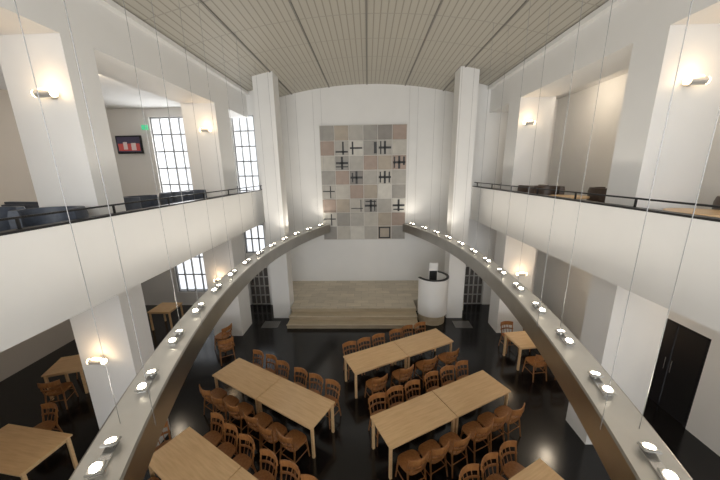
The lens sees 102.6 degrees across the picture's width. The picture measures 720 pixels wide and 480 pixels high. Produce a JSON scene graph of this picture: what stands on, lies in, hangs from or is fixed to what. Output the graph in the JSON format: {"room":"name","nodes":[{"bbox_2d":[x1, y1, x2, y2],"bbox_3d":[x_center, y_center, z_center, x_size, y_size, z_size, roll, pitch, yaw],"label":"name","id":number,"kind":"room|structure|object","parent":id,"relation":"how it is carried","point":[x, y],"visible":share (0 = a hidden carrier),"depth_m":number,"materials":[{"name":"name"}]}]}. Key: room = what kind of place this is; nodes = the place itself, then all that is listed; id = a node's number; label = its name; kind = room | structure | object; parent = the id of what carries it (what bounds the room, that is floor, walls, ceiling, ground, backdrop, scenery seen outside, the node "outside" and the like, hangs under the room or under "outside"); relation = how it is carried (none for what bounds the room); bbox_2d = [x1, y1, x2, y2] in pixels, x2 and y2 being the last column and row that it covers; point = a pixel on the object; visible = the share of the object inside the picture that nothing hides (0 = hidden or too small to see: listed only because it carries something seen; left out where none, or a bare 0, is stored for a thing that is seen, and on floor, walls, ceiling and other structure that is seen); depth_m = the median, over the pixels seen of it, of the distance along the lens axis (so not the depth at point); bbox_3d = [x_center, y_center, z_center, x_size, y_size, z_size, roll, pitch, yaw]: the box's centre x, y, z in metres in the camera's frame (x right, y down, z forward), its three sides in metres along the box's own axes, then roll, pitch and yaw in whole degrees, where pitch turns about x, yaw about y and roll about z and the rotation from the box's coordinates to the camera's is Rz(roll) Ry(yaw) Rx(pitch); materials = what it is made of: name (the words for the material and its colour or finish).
{"room":"house of worship","nodes":[
{"label":"house of worship","id":0,"kind":"room"},
{"bbox_2d":[0,89,74,381],"bbox_3d":[-10.174,0.335,4.463,0.200,8.600,15.000,-1,13,2],"label":"wall","id":1,"kind":"structure","parent":0,"point":[16,184],"depth_m":8.39,"materials":[{"name":"beige paint"}]},
{"bbox_2d":[0,65,180,108],"bbox_3d":[-7.733,-3.264,3.442,4.800,0.200,14.800,-1,13,2],"label":"ceiling","id":2,"kind":"structure","parent":0,"point":[116,94],"depth_m":9.12,"materials":[{"name":"white paint"}]},
{"bbox_2d":[0,0,247,117],"bbox_3d":[-4.835,-3.338,3.347,1.000,1.100,14.800,-1,13,2],"label":"beam","id":3,"kind":"structure","parent":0,"point":[92,24],"depth_m":5.38,"materials":[{"name":"white paint"}]},
{"bbox_2d":[94,0,249,94],"bbox_3d":[-4.269,-3.596,3.271,0.140,0.100,14.800,-1,13,2],"label":"trim","id":4,"kind":"structure","parent":3,"relation":"attached to","point":[110,5],"depth_m":6.06,"materials":[{"name":"white paint"}]},
{"bbox_2d":[106,90,272,304],"bbox_3d":[-6.683,-1.400,11.566,6.400,8.600,0.200,-1,13,2],"label":"wall","id":5,"kind":"structure","parent":0,"point":[135,171],"depth_m":11.18,"materials":[{"name":"white paint"}]},
{"bbox_2d":[115,135,143,153],"bbox_3d":[-8.712,-3.608,10.931,0.980,0.650,0.120,-1,13,2],"label":"television","id":6,"kind":"object","parent":5,"relation":"attached to","point":[132,144],"visible":1,"depth_m":10.88,"materials":[{"name":"black metal"}]},
{"bbox_2d":[149,117,191,192],"bbox_3d":[-7.134,-3.099,11.175,1.450,3.100,0.080,-1,13,2],"label":"window","id":7,"kind":"structure","parent":5,"relation":"in","point":[151,118],"depth_m":11.09,"materials":[{"name":"grey"}]},
{"bbox_2d":[175,254,207,291],"bbox_3d":[-7.069,1.085,12.166,1.450,2.300,0.080,-1,13,2],"label":"window","id":8,"kind":"structure","parent":5,"relation":"in","point":[198,256],"depth_m":12.26,"materials":[{"name":"grey"}]},
{"bbox_2d":[231,115,259,191],"bbox_3d":[-4.334,-3.026,11.118,0.850,3.300,0.080,-1,13,2],"label":"window","id":9,"kind":"structure","parent":5,"relation":"in","point":[233,126],"depth_m":11.02,"materials":[{"name":"grey"}]},
{"bbox_2d":[244,224,264,252],"bbox_3d":[-4.288,-0.059,11.820,0.850,1.200,0.080,-1,13,2],"label":"window","id":10,"kind":"structure","parent":5,"relation":"in","point":[245,237],"depth_m":11.82,"materials":[{"name":"grey"}]},
{"bbox_2d":[249,267,270,303],"bbox_3d":[-4.261,1.748,12.216,0.850,2.100,0.122,-1,13,2],"label":"door","id":11,"kind":"structure","parent":5,"relation":"in","point":[259,285],"depth_m":12.30,"materials":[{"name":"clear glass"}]},
{"bbox_2d":[0,289,719,479],"bbox_3d":[-1.493,4.380,5.910,17.400,0.200,16.800,-1,13,2],"label":"floor","id":12,"kind":"structure","parent":0,"point":[347,453],"depth_m":6.94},
{"bbox_2d":[0,424,77,479],"bbox_3d":[-6.264,4.109,5.305,1.542,0.750,0.780,1,13,9],"label":"dining table","id":13,"kind":"object","parent":12,"relation":"on","point":[22,448],"visible":0.93,"depth_m":5.25,"materials":[{"name":"brown wood"}]},
{"bbox_2d":[33,403,63,432],"bbox_3d":[-6.553,3.916,5.981,0.426,0.827,0.501,1,14,10],"label":"dining chair","id":14,"kind":"object","parent":12,"relation":"on","point":[49,424],"visible":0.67,"depth_m":6.08,"materials":[{"name":"brown wood"}]},
{"bbox_2d":[37,379,78,412],"bbox_3d":[-7.350,3.682,7.024,0.426,0.827,0.501,-5,14,-16],"label":"dining chair","id":15,"kind":"object","parent":12,"relation":"on","point":[57,388],"visible":0.92,"depth_m":6.89,"materials":[{"name":"brown wood"}]},
{"bbox_2d":[41,355,88,400],"bbox_3d":[-7.553,3.579,7.630,0.792,0.750,0.780,-5,14,-18],"label":"dining table","id":16,"kind":"object","parent":12,"relation":"on","point":[67,365],"visible":0.7,"depth_m":7.40,"materials":[{"name":"brown wood"}]},
{"bbox_2d":[0,33,170,446],"bbox_3d":[-4.745,0.625,5.271,1.000,7.500,0.520,-1,13,2],"label":"pillar","id":17,"kind":"structure","parent":12,"relation":"on","point":[52,56],"depth_m":4.62,"materials":[{"name":"white paint"}]},
{"bbox_2d":[31,88,57,98],"bbox_3d":[-4.599,-2.150,4.246,0.300,0.117,0.184,-1,13,2],"label":"wall sconce","id":18,"kind":"object","parent":17,"relation":"attached to","point":[43,92],"visible":0.96,"depth_m":4.17,"materials":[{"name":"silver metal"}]},
{"bbox_2d":[86,355,106,364],"bbox_3d":[-4.781,2.192,5.281,0.300,0.117,0.184,-1,13,2],"label":"wall sconce","id":19,"kind":"object","parent":17,"relation":"attached to","point":[95,360],"visible":0.97,"depth_m":5.21,"materials":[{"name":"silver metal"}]},
{"bbox_2d":[154,421,171,451],"bbox_3d":[-3.712,3.993,5.471,0.501,0.827,0.426,7,16,31],"label":"dining chair","id":20,"kind":"object","parent":12,"relation":"on","point":[159,446],"visible":0.2,"depth_m":5.60,"materials":[{"name":"brown wood"}]},
{"bbox_2d":[147,302,183,329],"bbox_3d":[-7.170,2.838,10.733,0.792,0.750,0.780,-1,13,2],"label":"dining table","id":21,"kind":"object","parent":12,"relation":"on","point":[164,308],"visible":0.88,"depth_m":10.53,"materials":[{"name":"brown wood"}]},
{"bbox_2d":[148,427,240,479],"bbox_3d":[-2.839,4.136,4.966,1.542,0.750,0.780,7,15,30],"label":"dining table","id":22,"kind":"object","parent":12,"relation":"on","point":[188,456],"visible":0.84,"depth_m":4.92,"materials":[{"name":"brown wood"}]},
{"bbox_2d":[199,384,226,421],"bbox_3d":[-3.409,3.688,6.739,0.426,0.827,0.501,7,16,31],"label":"dining chair","id":23,"kind":"object","parent":12,"relation":"on","point":[220,393],"visible":0.77,"depth_m":6.70,"materials":[{"name":"brown wood"}]},
{"bbox_2d":[203,412,223,445],"bbox_3d":[-2.910,3.935,5.662,0.426,0.827,0.501,7,15,30],"label":"dining chair","id":24,"kind":"object","parent":12,"relation":"on","point":[214,437],"visible":0.66,"depth_m":5.72,"materials":[{"name":"brown wood"}]},
{"bbox_2d":[180,103,251,335],"bbox_3d":[-4.630,-0.405,9.614,1.000,7.500,0.850,-1,13,2],"label":"pillar","id":25,"kind":"structure","parent":12,"relation":"on","point":[238,313],"depth_m":8.89,"materials":[{"name":"white paint"}]},
{"bbox_2d":[210,392,238,430],"bbox_3d":[-3.018,3.738,6.500,0.426,0.827,0.501,7,16,31],"label":"dining chair","id":26,"kind":"object","parent":12,"relation":"on","point":[231,400],"visible":0.77,"depth_m":6.38,"materials":[{"name":"brown wood"}]},
{"bbox_2d":[214,323,234,352],"bbox_3d":[-4.366,3.104,9.267,0.501,0.827,0.426,4,14,20],"label":"dining chair","id":27,"kind":"object","parent":12,"relation":"on","point":[223,335],"visible":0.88,"depth_m":9.18,"materials":[{"name":"brown wood"}]},
{"bbox_2d":[217,337,235,365],"bbox_3d":[-4.002,3.245,8.649,0.426,0.827,0.501,-8,15,-28],"label":"dining chair","id":28,"kind":"object","parent":12,"relation":"on","point":[223,345],"visible":0.99,"depth_m":8.48,"materials":[{"name":"brown wood"}]},
{"bbox_2d":[217,423,238,457],"bbox_3d":[-2.529,3.989,5.407,0.426,0.827,0.501,7,16,31],"label":"dining chair","id":29,"kind":"object","parent":12,"relation":"on","point":[228,448],"visible":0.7,"depth_m":5.48,"materials":[{"name":"brown wood"}]},
{"bbox_2d":[224,399,254,433],"bbox_3d":[-2.609,3.782,6.289,0.426,0.827,0.501,6,15,28],"label":"dining chair","id":30,"kind":"object","parent":12,"relation":"on","point":[236,412],"visible":0.89,"depth_m":6.20,"materials":[{"name":"brown wood"}]},
{"bbox_2d":[229,467,257,479],"bbox_3d":[-1.507,4.301,4.183,1.542,0.750,0.780,7,15,30],"label":"dining table","id":31,"kind":"object","parent":12,"relation":"on","point":[241,474],"visible":1,"depth_m":4.65,"materials":[{"name":"brown wood"}]},
{"bbox_2d":[232,434,256,475],"bbox_3d":[-2.136,4.038,5.173,0.426,0.827,0.501,7,16,30],"label":"dining chair","id":32,"kind":"object","parent":12,"relation":"on","point":[242,459],"visible":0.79,"depth_m":5.25,"materials":[{"name":"brown wood"}]},
{"bbox_2d":[212,358,281,413],"bbox_3d":[-2.729,3.643,7.041,1.542,0.750,0.780,7,15,29],"label":"dining table","id":33,"kind":"object","parent":12,"relation":"on","point":[252,380],"visible":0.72,"depth_m":6.90,"materials":[{"name":"brown wood"}]},
{"bbox_2d":[243,410,272,451],"bbox_3d":[-2.107,3.841,6.006,0.426,0.827,0.501,7,15,29],"label":"dining chair","id":34,"kind":"object","parent":12,"relation":"on","point":[264,419],"visible":0.78,"depth_m":5.95,"materials":[{"name":"brown wood"}]},
{"bbox_2d":[253,350,263,367],"bbox_3d":[-2.824,3.449,7.710,0.426,0.827,0.501,7,16,31],"label":"dining chair","id":35,"kind":"object","parent":12,"relation":"on","point":[257,352],"visible":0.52,"depth_m":7.82,"materials":[{"name":"brown wood"}]},
{"bbox_2d":[254,449,277,479],"bbox_3d":[-1.643,4.101,4.876,0.426,0.827,0.501,7,15,29],"label":"dining chair","id":36,"kind":"object","parent":12,"relation":"on","point":[264,474],"visible":0.98,"depth_m":4.97,"materials":[{"name":"brown wood"}]},
{"bbox_2d":[265,354,276,373],"bbox_3d":[-2.409,3.490,7.511,0.426,0.827,0.501,8,16,32],"label":"dining chair","id":37,"kind":"object","parent":12,"relation":"on","point":[270,356],"visible":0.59,"depth_m":7.61,"materials":[{"name":"brown wood"}]},
{"bbox_2d":[261,321,280,327],"bbox_3d":[-3.305,3.148,10.755,0.620,0.020,0.500,-1,13,2],"label":"floor vent","id":38,"kind":"object","parent":12,"relation":"in","point":[267,324],"visible":1,"depth_m":10.74,"materials":[{"name":"grey metal"}]},
{"bbox_2d":[257,420,287,464],"bbox_3d":[-1.732,3.897,5.746,0.426,0.827,0.501,8,16,32],"label":"dining chair","id":39,"kind":"object","parent":12,"relation":"on","point":[269,434],"visible":0.89,"depth_m":5.65,"materials":[{"name":"brown wood"}]},
{"bbox_2d":[252,71,293,317],"bbox_3d":[-3.075,-1.250,10.529,0.670,8.676,0.600,-1,13,2],"label":"column","id":40,"kind":"structure","parent":12,"relation":"on","point":[281,279],"depth_m":10.08,"materials":[{"name":"white paint"}]},
{"bbox_2d":[276,360,288,379],"bbox_3d":[-2.033,3.545,7.253,0.426,0.827,0.501,7,15,29],"label":"dining chair","id":41,"kind":"object","parent":12,"relation":"on","point":[279,362],"visible":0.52,"depth_m":7.38,"materials":[{"name":"brown wood"}]},
{"bbox_2d":[280,460,299,479],"bbox_3d":[-1.228,4.141,4.680,0.426,0.827,0.501,6,15,28],"label":"dining chair","id":42,"kind":"object","parent":12,"relation":"on","point":[287,463],"visible":1,"depth_m":4.82,"materials":[{"name":"brown wood"}]},
{"bbox_2d":[276,428,309,474],"bbox_3d":[-1.304,3.932,5.569,0.426,0.827,0.501,7,16,31],"label":"dining chair","id":43,"kind":"object","parent":12,"relation":"on","point":[294,439],"visible":0.95,"depth_m":5.51,"materials":[{"name":"brown wood"}]},
{"bbox_2d":[256,378,334,458],"bbox_3d":[-1.386,3.803,6.276,1.542,0.750,0.780,7,15,29],"label":"dining table","id":44,"kind":"object","parent":12,"relation":"on","point":[299,404],"visible":0.85,"depth_m":6.13,"materials":[{"name":"brown wood"}]},
{"bbox_2d":[294,367,307,387],"bbox_3d":[-1.526,3.602,6.977,0.426,0.827,0.501,7,15,29],"label":"dining chair","id":45,"kind":"object","parent":12,"relation":"on","point":[296,369],"visible":0.52,"depth_m":7.09,"materials":[{"name":"brown wood"}]},
{"bbox_2d":[308,373,322,394],"bbox_3d":[-1.123,3.648,6.758,0.426,0.827,0.501,7,15,30],"label":"dining chair","id":46,"kind":"object","parent":12,"relation":"on","point":[311,375],"visible":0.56,"depth_m":6.87,"materials":[{"name":"brown wood"}]},
{"bbox_2d":[324,379,340,428],"bbox_3d":[-0.711,3.690,6.554,0.426,0.827,0.501,7,16,31],"label":"dining chair","id":47,"kind":"object","parent":12,"relation":"on","point":[328,381],"visible":0.72,"depth_m":6.63,"materials":[{"name":"brown wood"}]},
{"bbox_2d":[342,341,361,379],"bbox_3d":[-0.224,3.327,8.054,0.426,0.827,0.501,-6,14,-22],"label":"dining chair","id":48,"kind":"object","parent":12,"relation":"on","point":[348,343],"visible":0.48,"depth_m":8.17,"materials":[{"name":"brown wood"}]},
{"bbox_2d":[286,280,463,328],"bbox_3d":[0.368,2.562,12.037,7.580,0.460,3.535,-1,13,2],"label":"stage","id":49,"kind":"object","parent":12,"relation":"on","point":[317,304],"visible":0.88,"depth_m":11.19,"materials":[{"name":"beige wood"}]},
{"bbox_2d":[343,341,407,397],"bbox_3d":[0.418,3.433,7.721,1.542,0.750,0.780,-7,15,-24],"label":"dining table","id":50,"kind":"object","parent":12,"relation":"on","point":[362,361],"visible":0.95,"depth_m":7.59,"materials":[{"name":"brown wood"}]},
{"bbox_2d":[364,373,387,408],"bbox_3d":[0.399,3.563,7.017,0.426,0.827,0.501,-7,15,-25],"label":"dining chair","id":51,"kind":"object","parent":12,"relation":"on","point":[375,384],"visible":0.96,"depth_m":6.89,"materials":[{"name":"brown wood"}]},
{"bbox_2d":[368,392,385,446],"bbox_3d":[0.440,3.773,6.124,0.426,0.827,0.501,-6,14,-22],"label":"dining chair","id":52,"kind":"object","parent":12,"relation":"on","point":[379,394],"visible":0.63,"depth_m":6.23,"materials":[{"name":"brown wood"}]},
{"bbox_2d":[387,385,403,408],"bbox_3d":[0.851,3.720,6.322,0.426,0.827,0.501,-7,14,-23],"label":"dining chair","id":53,"kind":"object","parent":12,"relation":"on","point":[397,387],"visible":0.48,"depth_m":6.44,"materials":[{"name":"brown wood"}]},
{"bbox_2d":[390,364,413,397],"bbox_3d":[1.078,3.478,7.329,0.426,0.827,0.501,-8,15,-26],"label":"dining chair","id":54,"kind":"object","parent":12,"relation":"on","point":[401,374],"visible":0.94,"depth_m":7.19,"materials":[{"name":"brown wood"}]},
{"bbox_2d":[395,449,428,479],"bbox_3d":[0.929,4.005,5.115,0.426,0.827,0.501,-6,14,-22],"label":"dining chair","id":55,"kind":"object","parent":12,"relation":"on","point":[410,461],"visible":1,"depth_m":5.06,"materials":[{"name":"brown wood"}]},
{"bbox_2d":[404,379,420,400],"bbox_3d":[1.272,3.672,6.499,0.426,0.827,0.501,-7,15,-24],"label":"dining chair","id":56,"kind":"object","parent":12,"relation":"on","point":[414,381],"visible":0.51,"depth_m":6.62,"materials":[{"name":"brown wood"}]},
{"bbox_2d":[370,391,456,479],"bbox_3d":[1.069,3.873,5.822,1.542,0.750,0.780,-7,15,-25],"label":"dining table","id":57,"kind":"object","parent":12,"relation":"on","point":[402,423],"visible":0.94,"depth_m":5.68,"materials":[{"name":"brown wood"}]},
{"bbox_2d":[393,328,453,372],"bbox_3d":[1.823,3.260,8.363,1.542,0.750,0.780,-7,15,-24],"label":"dining table","id":58,"kind":"object","parent":12,"relation":"on","point":[422,342],"visible":0.84,"depth_m":8.22,"materials":[{"name":"brown wood"}]},
{"bbox_2d":[413,355,436,387],"bbox_3d":[1.743,3.390,7.660,0.426,0.827,0.501,-7,15,-24],"label":"dining chair","id":59,"kind":"object","parent":12,"relation":"on","point":[425,366],"visible":0.93,"depth_m":7.52,"materials":[{"name":"brown wood"}]},
{"bbox_2d":[424,371,439,392],"bbox_3d":[1.776,3.598,6.777,0.426,0.827,0.501,-8,15,-26],"label":"dining chair","id":60,"kind":"object","parent":12,"relation":"on","point":[431,373],"visible":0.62,"depth_m":6.89,"materials":[{"name":"brown wood"}]},
{"bbox_2d":[417,263,448,325],"bbox_3d":[2.686,1.944,10.717,1.129,2.200,1.141,-1,13,2],"label":"pulpit","id":61,"kind":"object","parent":12,"relation":"on","point":[432,291],"visible":1,"depth_m":10.34,"materials":[{"name":"white paint"}]},
{"bbox_2d":[418,439,449,479],"bbox_3d":[1.349,3.953,5.306,0.426,0.827,0.501,-8,15,-27],"label":"dining chair","id":62,"kind":"object","parent":12,"relation":"on","point":[436,453],"visible":0.97,"depth_m":5.22,"materials":[{"name":"brown wood"}]},
{"bbox_2d":[435,348,458,378],"bbox_3d":[2.423,3.307,7.965,0.426,0.827,0.501,-7,15,-24],"label":"dining chair","id":63,"kind":"object","parent":12,"relation":"on","point":[446,357],"visible":0.91,"depth_m":7.86,"materials":[{"name":"brown wood"}]},
{"bbox_2d":[440,365,454,386],"bbox_3d":[2.196,3.548,6.963,0.426,0.827,0.501,-7,14,-23],"label":"dining chair","id":64,"kind":"object","parent":12,"relation":"on","point":[448,367],"visible":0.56,"depth_m":7.08,"materials":[{"name":"brown wood"}]},
{"bbox_2d":[439,431,470,477],"bbox_3d":[1.782,3.910,5.459,0.426,0.827,0.501,-8,15,-26],"label":"dining chair","id":65,"kind":"object","parent":12,"relation":"on","point":[457,446],"visible":0.91,"depth_m":5.34,"materials":[{"name":"brown wood"}]},
{"bbox_2d":[444,66,479,317],"bbox_3d":[3.537,-1.308,10.339,0.600,8.676,0.600,-1,13,2],"label":"column","id":66,"kind":"structure","parent":12,"relation":"on","point":[454,267],"depth_m":9.87,"materials":[{"name":"white paint"}]},
{"bbox_2d":[455,360,468,380],"bbox_3d":[2.616,3.498,7.144,0.426,0.827,0.501,-7,15,-23],"label":"dining chair","id":67,"kind":"object","parent":12,"relation":"on","point":[462,362],"visible":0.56,"depth_m":7.26,"materials":[{"name":"brown wood"}]},
{"bbox_2d":[452,321,472,327],"bbox_3d":[3.742,3.087,10.553,0.620,0.020,0.500,-1,13,2],"label":"floor vent","id":68,"kind":"object","parent":12,"relation":"in","point":[458,324],"visible":1,"depth_m":10.54,"materials":[{"name":"grey metal"}]},
{"bbox_2d":[459,463,479,479],"bbox_3d":[1.836,4.119,4.572,0.426,0.827,0.501,-7,15,-24],"label":"dining chair","id":69,"kind":"object","parent":12,"relation":"on","point":[473,466],"visible":1,"depth_m":4.71,"materials":[{"name":"brown wood"}]},
{"bbox_2d":[432,370,510,433],"bbox_3d":[2.471,3.698,6.468,1.542,0.750,0.780,-7,15,-25],"label":"dining table","id":70,"kind":"object","parent":12,"relation":"on","point":[462,396],"visible":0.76,"depth_m":6.33,"materials":[{"name":"brown wood"}]},
{"bbox_2d":[460,420,493,462],"bbox_3d":[2.302,3.845,5.701,0.426,0.827,0.501,-7,14,-23],"label":"dining chair","id":71,"kind":"object","parent":12,"relation":"on","point":[478,433],"visible":0.96,"depth_m":5.63,"materials":[{"name":"brown wood"}]},
{"bbox_2d":[477,410,508,451],"bbox_3d":[2.704,3.786,5.923,0.426,0.827,0.501,-7,15,-25],"label":"dining chair","id":72,"kind":"object","parent":12,"relation":"on","point":[485,419],"visible":0.83,"depth_m":5.86,"materials":[{"name":"brown wood"}]},
{"bbox_2d":[480,452,505,479],"bbox_3d":[2.252,4.070,4.753,0.426,0.827,0.501,-8,15,-28],"label":"dining chair","id":73,"kind":"object","parent":12,"relation":"on","point":[492,455],"visible":1,"depth_m":4.87,"materials":[{"name":"brown wood"}]},
{"bbox_2d":[498,321,518,353],"bbox_3d":[4.652,3.026,9.007,0.426,0.827,0.501,-2,13,-6],"label":"dining chair","id":74,"kind":"object","parent":12,"relation":"on","point":[503,323],"visible":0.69,"depth_m":9.11,"materials":[{"name":"brown wood"}]},
{"bbox_2d":[494,403,524,440],"bbox_3d":[3.133,3.740,6.089,0.426,0.827,0.501,-8,15,-27],"label":"dining chair","id":75,"kind":"object","parent":12,"relation":"on","point":[513,415],"visible":0.91,"depth_m":5.98,"materials":[{"name":"brown wood"}]},
{"bbox_2d":[499,440,524,478],"bbox_3d":[2.662,4.013,4.964,0.426,0.827,0.501,-7,15,-23],"label":"dining chair","id":76,"kind":"object","parent":12,"relation":"on","point":[511,468],"visible":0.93,"depth_m":5.04,"materials":[{"name":"brown wood"}]},
{"bbox_2d":[503,331,535,370],"bbox_3d":[5.122,3.192,8.434,1.542,0.750,0.780,-2,13,-6],"label":"dining table","id":77,"kind":"object","parent":12,"relation":"on","point":[521,339],"visible":0.48,"depth_m":8.27,"materials":[{"name":"brown wood"}]},
{"bbox_2d":[488,97,555,332],"bbox_3d":[5.169,-0.519,9.454,1.000,7.500,0.700,-1,13,2],"label":"pillar","id":78,"kind":"structure","parent":12,"relation":"on","point":[499,312],"depth_m":8.77,"materials":[{"name":"white paint"}]},
{"bbox_2d":[522,354,546,381],"bbox_3d":[4.748,3.321,7.753,0.426,0.827,0.501,-2,13,-6],"label":"dining chair","id":79,"kind":"object","parent":12,"relation":"on","point":[537,361],"visible":0.76,"depth_m":7.65,"materials":[{"name":"brown wood"}]},
{"bbox_2d":[509,458,563,479],"bbox_3d":[2.520,4.212,4.292,1.542,0.750,0.780,-7,15,-25],"label":"dining table","id":80,"kind":"object","parent":12,"relation":"on","point":[538,470],"visible":1,"depth_m":4.62,"materials":[{"name":"brown wood"}]},
{"bbox_2d":[566,23,719,443],"bbox_3d":[5.059,0.461,5.320,1.000,7.500,0.600,-1,13,2],"label":"pillar","id":81,"kind":"structure","parent":12,"relation":"on","point":[694,109],"depth_m":4.69,"materials":[{"name":"white paint"}]},
{"bbox_2d":[682,75,710,86],"bbox_3d":[4.924,-2.341,4.256,0.300,0.117,0.184,-1,13,2],"label":"wall sconce","id":82,"kind":"object","parent":81,"relation":"attached to","point":[697,79],"visible":1,"depth_m":4.18,"materials":[{"name":"white metal"}]},
{"bbox_2d":[112,0,608,96],"bbox_3d":[0.074,-4.244,3.875,9.200,0.869,16.500,-1,13,2],"label":"ceiling","id":83,"kind":"structure","parent":0,"point":[335,30],"depth_m":7.06,"materials":[{"name":"grey wood"}]},
{"bbox_2d":[14,0,329,479],"bbox_3d":[-2.258,-1.813,6.273,1.882,5.987,12.797,-1,13,0],"label":"beam","id":84,"kind":"structure","parent":83,"relation":"attached to","point":[124,446],"depth_m":3.31,"materials":[{"name":"metal"}]},
{"bbox_2d":[198,0,528,94],"bbox_3d":[0.072,-4.303,3.810,6.240,0.344,16.400,-1,13,2],"label":"trim","id":85,"kind":"structure","parent":83,"relation":"attached to","point":[200,1],"depth_m":7.07,"materials":[{"name":"grey"}]},
{"bbox_2d":[403,0,719,479],"bbox_3d":[2.528,-1.870,6.161,1.756,6.005,12.777,-1,13,2],"label":"light fixture","id":86,"kind":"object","parent":83,"relation":"attached to","point":[628,447],"depth_m":3.20,"materials":[{"name":"metal"}]},
{"bbox_2d":[279,84,453,280],"bbox_3d":[0.351,-2.074,12.864,8.000,9.100,0.200,-1,13,2],"label":"wall","id":87,"kind":"structure","parent":0,"point":[409,258],"depth_m":12.56,"materials":[{"name":"white paint"}]},
{"bbox_2d":[319,124,406,239],"bbox_3d":[0.161,-2.425,12.630,3.698,4.924,0.082,-1,13,2],"label":"wall artwork","id":88,"kind":"object","parent":87,"relation":"attached to","point":[363,171],"visible":0.98,"depth_m":12.57,"materials":[{"name":"white fabric"}]},
{"bbox_2d":[467,83,558,303],"bbox_3d":[5.711,-1.509,11.210,3.200,8.600,0.200,-1,13,2],"label":"wall","id":89,"kind":"structure","parent":0,"point":[491,133],"depth_m":10.78,"materials":[{"name":"white paint"}]},
{"bbox_2d":[463,265,483,303],"bbox_3d":[4.710,1.670,11.959,0.800,2.100,0.122,-1,13,2],"label":"door","id":90,"kind":"structure","parent":89,"relation":"in","point":[473,284],"depth_m":12.04,"materials":[{"name":"clear glass"}]},
{"bbox_2d":[556,68,628,98],"bbox_3d":[6.160,-3.385,3.043,1.400,0.200,14.800,-1,13,2],"label":"ceiling","id":91,"kind":"structure","parent":0,"point":[625,71],"depth_m":8.41,"materials":[{"name":"white paint"}]},
{"bbox_2d":[489,0,719,112],"bbox_3d":[4.960,-3.423,3.066,1.000,1.100,14.800,-1,13,2],"label":"wall","id":92,"kind":"structure","parent":0,"point":[631,21],"depth_m":5.64,"materials":[{"name":"white paint"}]},
{"bbox_2d":[487,0,624,89],"bbox_3d":[4.387,-3.671,3.022,0.140,0.100,14.800,-1,13,2],"label":"trim","id":93,"kind":"structure","parent":92,"relation":"attached to","point":[606,7],"depth_m":6.30,"materials":[{"name":"white paint"}]},
{"bbox_2d":[533,73,719,455],"bbox_3d":[7.019,0.185,3.969,0.200,8.600,15.000,-1,13,2],"label":"wall","id":94,"kind":"structure","parent":0,"point":[703,422],"depth_m":8.75,"materials":[{"name":"white paint"}]},
{"bbox_2d":[648,318,711,427],"bbox_3d":[7.098,2.873,6.609,0.160,2.150,1.300,-1,13,2],"label":"door","id":95,"kind":"structure","parent":94,"relation":"in","point":[683,351],"depth_m":6.39,"materials":[{"name":"black wood"}]},
{"bbox_3d":[-7.031,0.744,4.373,6.080,0.450,14.800,-1,13,2],"label":"floor","id":96,"kind":"structure","parent":0,"visible":0},
{"bbox_2d":[0,206,25,230],"bbox_3d":[-5.546,0.004,4.373,0.721,0.950,0.822,6,15,26],"label":"armchair","id":97,"kind":"object","parent":96,"relation":"on","point":[4,225],"visible":0.23,"depth_m":4.55,"materials":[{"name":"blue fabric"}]},
{"bbox_2d":[1,201,38,208],"bbox_3d":[-7.229,-0.352,6.175,1.960,0.860,0.840,2,14,11],"label":"sofa","id":98,"kind":"object","parent":96,"relation":"on","point":[26,205],"visible":0.02,"depth_m":6.37,"materials":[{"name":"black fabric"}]},
{"bbox_2d":[7,206,88,228],"bbox_3d":[-4.505,0.004,4.305,0.822,0.950,0.721,-5,14,-17],"label":"sofa","id":99,"kind":"object","parent":96,"relation":"on","point":[44,219],"visible":0.27,"depth_m":4.26,"materials":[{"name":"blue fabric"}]},
{"bbox_2d":[0,185,264,351],"bbox_3d":[-3.892,-0.171,5.959,0.140,1.405,11.130,-1,13,2],"label":"parapet","id":100,"kind":"object","parent":96,"relation":"attached to","point":[42,284],"visible":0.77,"depth_m":4.25,"materials":[{"name":"white paint"}]},
{"bbox_2d":[123,195,159,210],"bbox_3d":[-4.841,-0.506,6.482,0.721,0.950,0.822,-3,13,-8],"label":"armchair","id":101,"kind":"object","parent":96,"relation":"on","point":[132,206],"visible":0.33,"depth_m":6.55,"materials":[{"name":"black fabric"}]},
{"bbox_2d":[159,191,192,204],"bbox_3d":[-4.810,-0.784,7.655,0.721,0.950,0.822,1,13,9],"label":"armchair","id":102,"kind":"object","parent":96,"relation":"on","point":[164,194],"visible":0.39,"depth_m":7.77,"materials":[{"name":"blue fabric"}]},
{"bbox_2d":[179,190,206,199],"bbox_3d":[-4.789,-0.968,8.430,0.721,0.950,0.822,-1,13,-2],"label":"armchair","id":103,"kind":"object","parent":96,"relation":"on","point":[199,196],"visible":0.12,"depth_m":8.62,"materials":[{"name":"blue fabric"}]},
{"bbox_3d":[5.583,0.634,4.011,2.680,0.450,14.800,-1,13,2],"label":"floor","id":104,"kind":"structure","parent":0,"visible":0},
{"bbox_2d":[529,186,564,194],"bbox_3d":[4.968,-0.966,7.782,0.822,0.950,0.721,0,13,4],"label":"armchair","id":105,"kind":"object","parent":104,"relation":"on","point":[544,192],"visible":0.28,"depth_m":7.78,"materials":[{"name":"brown leather"}]},
{"bbox_2d":[470,182,719,332],"bbox_3d":[4.224,-0.242,5.726,0.140,1.405,11.130,-1,13,2],"label":"parapet","id":106,"kind":"object","parent":104,"relation":"attached to","point":[607,236],"visible":0.98,"depth_m":4.47,"materials":[{"name":"white paint"}]},
{"bbox_2d":[586,187,606,202],"bbox_3d":[5.822,-0.761,6.861,0.721,0.950,0.822,0,13,3],"label":"armchair","id":107,"kind":"object","parent":104,"relation":"on","point":[597,190],"visible":0.27,"depth_m":6.68,"materials":[{"name":"brown leather"}]},
{"bbox_2d":[663,208,719,217],"bbox_3d":[4.975,-0.044,4.278,0.800,0.765,0.800,-1,13,2],"label":"round table","id":108,"kind":"object","parent":104,"relation":"on","point":[705,212],"visible":0.34,"depth_m":4.19,"materials":[{"name":"brown wood"}]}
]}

